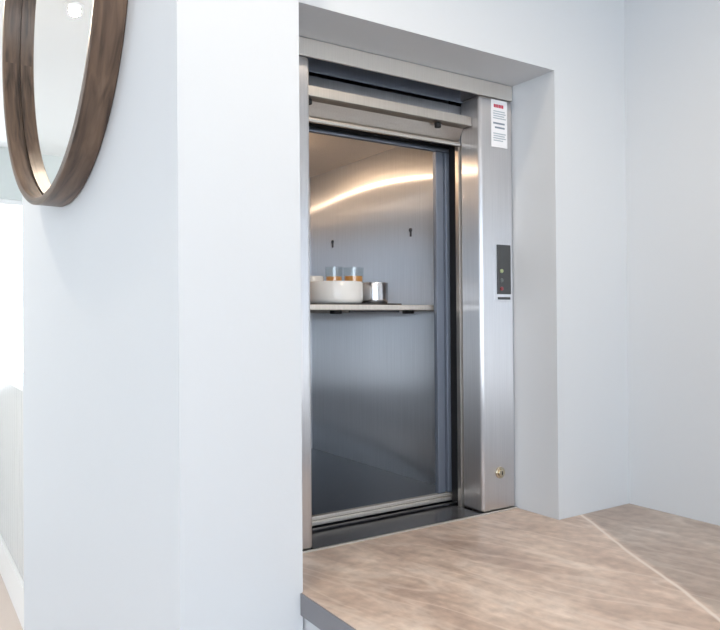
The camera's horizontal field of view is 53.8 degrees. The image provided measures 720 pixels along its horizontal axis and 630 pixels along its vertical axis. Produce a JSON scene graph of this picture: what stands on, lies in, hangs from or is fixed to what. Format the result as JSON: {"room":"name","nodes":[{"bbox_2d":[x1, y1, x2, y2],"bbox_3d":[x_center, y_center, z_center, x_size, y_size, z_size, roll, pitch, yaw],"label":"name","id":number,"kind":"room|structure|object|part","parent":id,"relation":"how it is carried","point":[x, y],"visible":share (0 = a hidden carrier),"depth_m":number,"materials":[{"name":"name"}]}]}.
{"room":"kitchen","nodes":[
{"label":"kitchen","id":0,"kind":"room"},
{"bbox_2d":[0,0,7,147],"bbox_3d":[-1.217,-1.137,0.624,5.044,0.100,7.950,0,0,-33],"label":"ceiling","id":1,"kind":"structure","parent":0,"point":[3,139],"depth_m":3.47,"materials":[{"name":"white paint"}]},
{"bbox_2d":[0,147,21,199],"bbox_3d":[-3.316,0.200,3.867,4.644,2.500,0.200,0,0,-33],"label":"wall","id":2,"kind":"structure","parent":0,"point":[9,189],"depth_m":4.47,"materials":[{"name":"white paint"}]},
{"bbox_2d":[0,198,21,206],"bbox_3d":[-2.006,-0.120,4.654,1.100,1.230,0.050,0,0,-33],"label":"window","id":3,"kind":"structure","parent":2,"relation":"in","point":[10,202],"depth_m":4.50,"materials":[{"name":"white paint"}]},
{"bbox_2d":[0,574,22,629],"bbox_3d":[-1.197,1.463,0.608,5.044,0.100,7.950,0,0,-33],"label":"floor","id":4,"kind":"structure","parent":0,"point":[9,620],"depth_m":3.41,"materials":[{"name":"brown wood"}]},
{"bbox_2d":[22,0,302,629],"bbox_3d":[-0.569,0.165,1.737,0.305,2.500,1.224,0,0,-33],"label":"wall","id":5,"kind":"structure","parent":0,"point":[162,408],"depth_m":1.28,"materials":[{"name":"grey paint"}]},
{"bbox_2d":[2,0,127,206],"bbox_3d":[-0.747,-0.748,1.728,0.062,0.958,0.958,0,0,-36],"label":"wall mirror","id":6,"kind":"object","parent":5,"relation":"attached to","point":[61,59],"visible":1,"depth_m":1.72,"materials":[{"name":"brown wood"}]},
{"bbox_2d":[18,0,92,194],"bbox_3d":[-0.737,-0.748,1.735,0.004,0.932,0.932,0,0,-36],"label":"mirror glass","id":7,"kind":"object","parent":6,"relation":"attached to","point":[55,37],"depth_m":1.75,"materials":[{"name":"silver mirror"}]},
{"bbox_2d":[303,617,319,629],"bbox_3d":[0.461,0.976,1.379,1.020,0.858,0.591,0,0,-33],"label":"wall","id":8,"kind":"structure","parent":0,"point":[307,625],"depth_m":1.29,"materials":[{"name":"grey paint"}]},
{"bbox_2d":[300,503,719,629],"bbox_3d":[0.436,0.526,1.404,1.029,0.041,0.798,0,0,-33],"label":"countertop","id":9,"kind":"structure","parent":8,"relation":"on","point":[629,566],"depth_m":1.38,"materials":[{"name":"beige stone"}]},
{"bbox_2d":[0,0,628,580],"bbox_3d":[-0.792,0.176,3.156,1.184,2.500,3.739,0,0,-33],"label":"wall","id":10,"kind":"structure","parent":0,"point":[562,61],"depth_m":1.81,"materials":[{"name":"grey paint"}]},
{"bbox_2d":[0,368,22,390],"bbox_3d":[-1.648,0.338,3.522,0.138,0.025,2.190,0,0,-33],"label":"trim","id":11,"kind":"structure","parent":10,"relation":"on","point":[14,377],"depth_m":3.79,"materials":[{"name":"white paint"}]},
{"bbox_2d":[0,533,23,629],"bbox_3d":[-1.691,1.340,3.483,0.018,0.190,2.190,0,0,-33],"label":"baseboard","id":12,"kind":"structure","parent":10,"relation":"attached to","point":[13,581],"depth_m":3.52,"materials":[{"name":"white paint"}]},
{"bbox_2d":[299,36,517,552],"bbox_3d":[0.063,-0.027,1.729,0.742,1.154,0.152,0,0,-33],"label":"surround","id":13,"kind":"object","parent":10,"relation":"attached to","point":[475,122],"visible":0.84,"depth_m":1.83,"materials":[{"name":"metal"}]},
{"bbox_3d":[-0.180,-0.026,1.542,0.130,1.074,0.078,0,0,-33],"label":"panel","id":14,"kind":"part","parent":13,"relation":"part of","materials":[{"name":"metal"}]},
{"bbox_2d":[309,122,451,528],"bbox_3d":[-0.207,0.011,2.158,0.628,1.089,0.858,0,0,-33],"label":"car","id":15,"kind":"object","parent":13,"relation":"attached to","point":[379,203],"visible":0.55,"depth_m":2.21,"materials":[{"name":"metal"}]},
{"bbox_2d":[310,303,401,304],"bbox_3d":[-0.076,-0.027,2.001,0.270,0.005,0.290,0,0,-33],"label":"serving tray","id":16,"kind":"object","parent":15,"relation":"on","point":[310,303],"visible":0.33,"depth_m":1.88,"materials":[{"name":"grey"}]},
{"bbox_2d":[310,276,323,281],"bbox_3d":[-0.140,-0.070,2.044,0.072,0.082,0.072,0,0,-33],"label":"mug","id":17,"kind":"object","parent":16,"relation":"on","point":[312,278],"visible":0.17,"depth_m":2.01,"materials":[{"name":"white ceramic"}]},
{"bbox_2d":[310,281,362,302],"bbox_3d":[-0.067,-0.060,1.930,0.152,0.059,0.152,0,0,-33],"label":"serving dish","id":18,"kind":"object","parent":16,"relation":"on","point":[320,291],"visible":0.76,"depth_m":1.86,"materials":[{"name":"white ceramic"}]},
{"bbox_2d":[326,276,341,280],"bbox_3d":[-0.076,-0.085,2.085,0.053,0.112,0.053,0,0,-33],"label":"juice glass","id":19,"kind":"object","parent":18,"relation":"on","point":[329,278],"visible":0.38,"depth_m":2.06,"materials":[{"name":"orange"}]},
{"bbox_2d":[344,276,362,281],"bbox_3d":[-0.019,-0.086,2.122,0.062,0.112,0.062,0,0,-33],"label":"juice glass","id":20,"kind":"object","parent":18,"relation":"on","point":[346,278],"visible":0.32,"depth_m":2.10,"materials":[{"name":"orange"}]},
{"bbox_2d":[362,282,387,302],"bbox_3d":[0.040,-0.060,1.991,0.078,0.059,0.078,0,0,-33],"label":"ramekin","id":21,"kind":"object","parent":16,"relation":"on","point":[373,292],"visible":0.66,"depth_m":1.96,"materials":[{"name":"silver metal"}]},
{"bbox_2d":[310,304,433,312],"bbox_3d":[-0.201,-0.016,2.149,0.596,0.014,0.775,0,0,-33],"label":"shelf","id":22,"kind":"object","parent":15,"relation":"attached to","point":[314,308],"depth_m":1.88,"materials":[{"name":"metal"}]},
{"bbox_3d":[0.016,-0.451,1.812,0.626,0.012,0.015,0,0,-33],"label":"rail","id":23,"kind":"part","parent":15,"relation":"part of","materials":[{"name":"grey metal"}]},
{"bbox_3d":[0.244,0.019,1.953,0.091,0.930,0.020,0,0,-33],"label":"post","id":24,"kind":"part","parent":15,"relation":"part of","materials":[{"name":"grey metal"}]},
{"bbox_3d":[0.057,-0.583,1.746,0.554,0.043,0.006,0,0,-33],"label":"header plate","id":25,"kind":"part","parent":13,"relation":"part of","materials":[{"name":"grey metal"}]},
{"bbox_3d":[0.052,-0.503,1.754,0.550,0.104,0.008,0,0,-33],"label":"door","id":26,"kind":"part","parent":13,"relation":"part of","materials":[{"name":"metal"}]},
{"bbox_3d":[0.043,0.528,1.773,0.550,0.046,0.014,0,0,-33],"label":"door","id":27,"kind":"part","parent":13,"relation":"part of","materials":[{"name":"grey metal"}]},
{"bbox_3d":[0.079,0.522,1.719,0.494,0.026,0.104,0,0,-33],"label":"sill","id":28,"kind":"part","parent":13,"relation":"part of","materials":[{"name":"grey metal"}]},
{"bbox_3d":[0.091,-0.585,1.682,0.742,0.040,0.008,0,0,-33],"label":"head panel","id":29,"kind":"part","parent":13,"relation":"part of","materials":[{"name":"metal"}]},
{"bbox_3d":[0.104,0.518,1.669,0.742,0.023,0.007,0,0,-33],"label":"sill trim","id":30,"kind":"part","parent":13,"relation":"part of","materials":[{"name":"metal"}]},
{"bbox_3d":[0.338,-0.048,1.878,0.118,1.114,0.078,0,0,-33],"label":"panel","id":31,"kind":"part","parent":13,"relation":"part of","materials":[{"name":"metal"}]},
{"bbox_2d":[493,122,504,129],"bbox_3d":[0.363,-0.494,1.851,0.040,0.015,0.001,0,0,-33],"label":"print","id":32,"kind":"object","parent":13,"relation":"on","point":[496,125],"depth_m":1.85},
{"bbox_2d":[493,132,505,141],"bbox_3d":[0.364,-0.464,1.852,0.044,0.020,0.001,0,0,-33],"label":"print","id":33,"kind":"object","parent":13,"relation":"attached to","point":[497,136],"depth_m":1.85,"materials":[{"name":"grey paper"}]},
{"bbox_2d":[493,110,505,119],"bbox_3d":[0.364,-0.521,1.852,0.044,0.020,0.001,0,0,-33],"label":"print","id":34,"kind":"object","parent":13,"relation":"on","point":[497,114],"depth_m":1.85,"materials":[{"name":"grey paper"}]},
{"bbox_3d":[0.373,-0.115,1.855,0.062,0.160,0.001,0,0,-33],"label":"panel plate","id":35,"kind":"part","parent":13,"relation":"part of","materials":[{"name":"metal"}]},
{"bbox_3d":[0.376,-0.119,1.853,0.047,0.129,0.006,0,0,-33],"label":"control panel","id":36,"kind":"part","parent":13,"relation":"part of","materials":[{"name":"grey plastic"}]},
{"bbox_3d":[0.377,-0.044,1.854,0.044,0.006,0.002,0,0,-33],"label":"name plate","id":37,"kind":"part","parent":13,"relation":"part of","materials":[{"name":"grey plastic"}]},
{"bbox_2d":[624,0,719,525],"bbox_3d":[0.825,0.156,1.934,0.200,2.500,7.550,0,0,-33],"label":"wall","id":38,"kind":"structure","parent":0,"point":[672,47],"depth_m":1.80,"materials":[{"name":"grey paint"}]}
]}

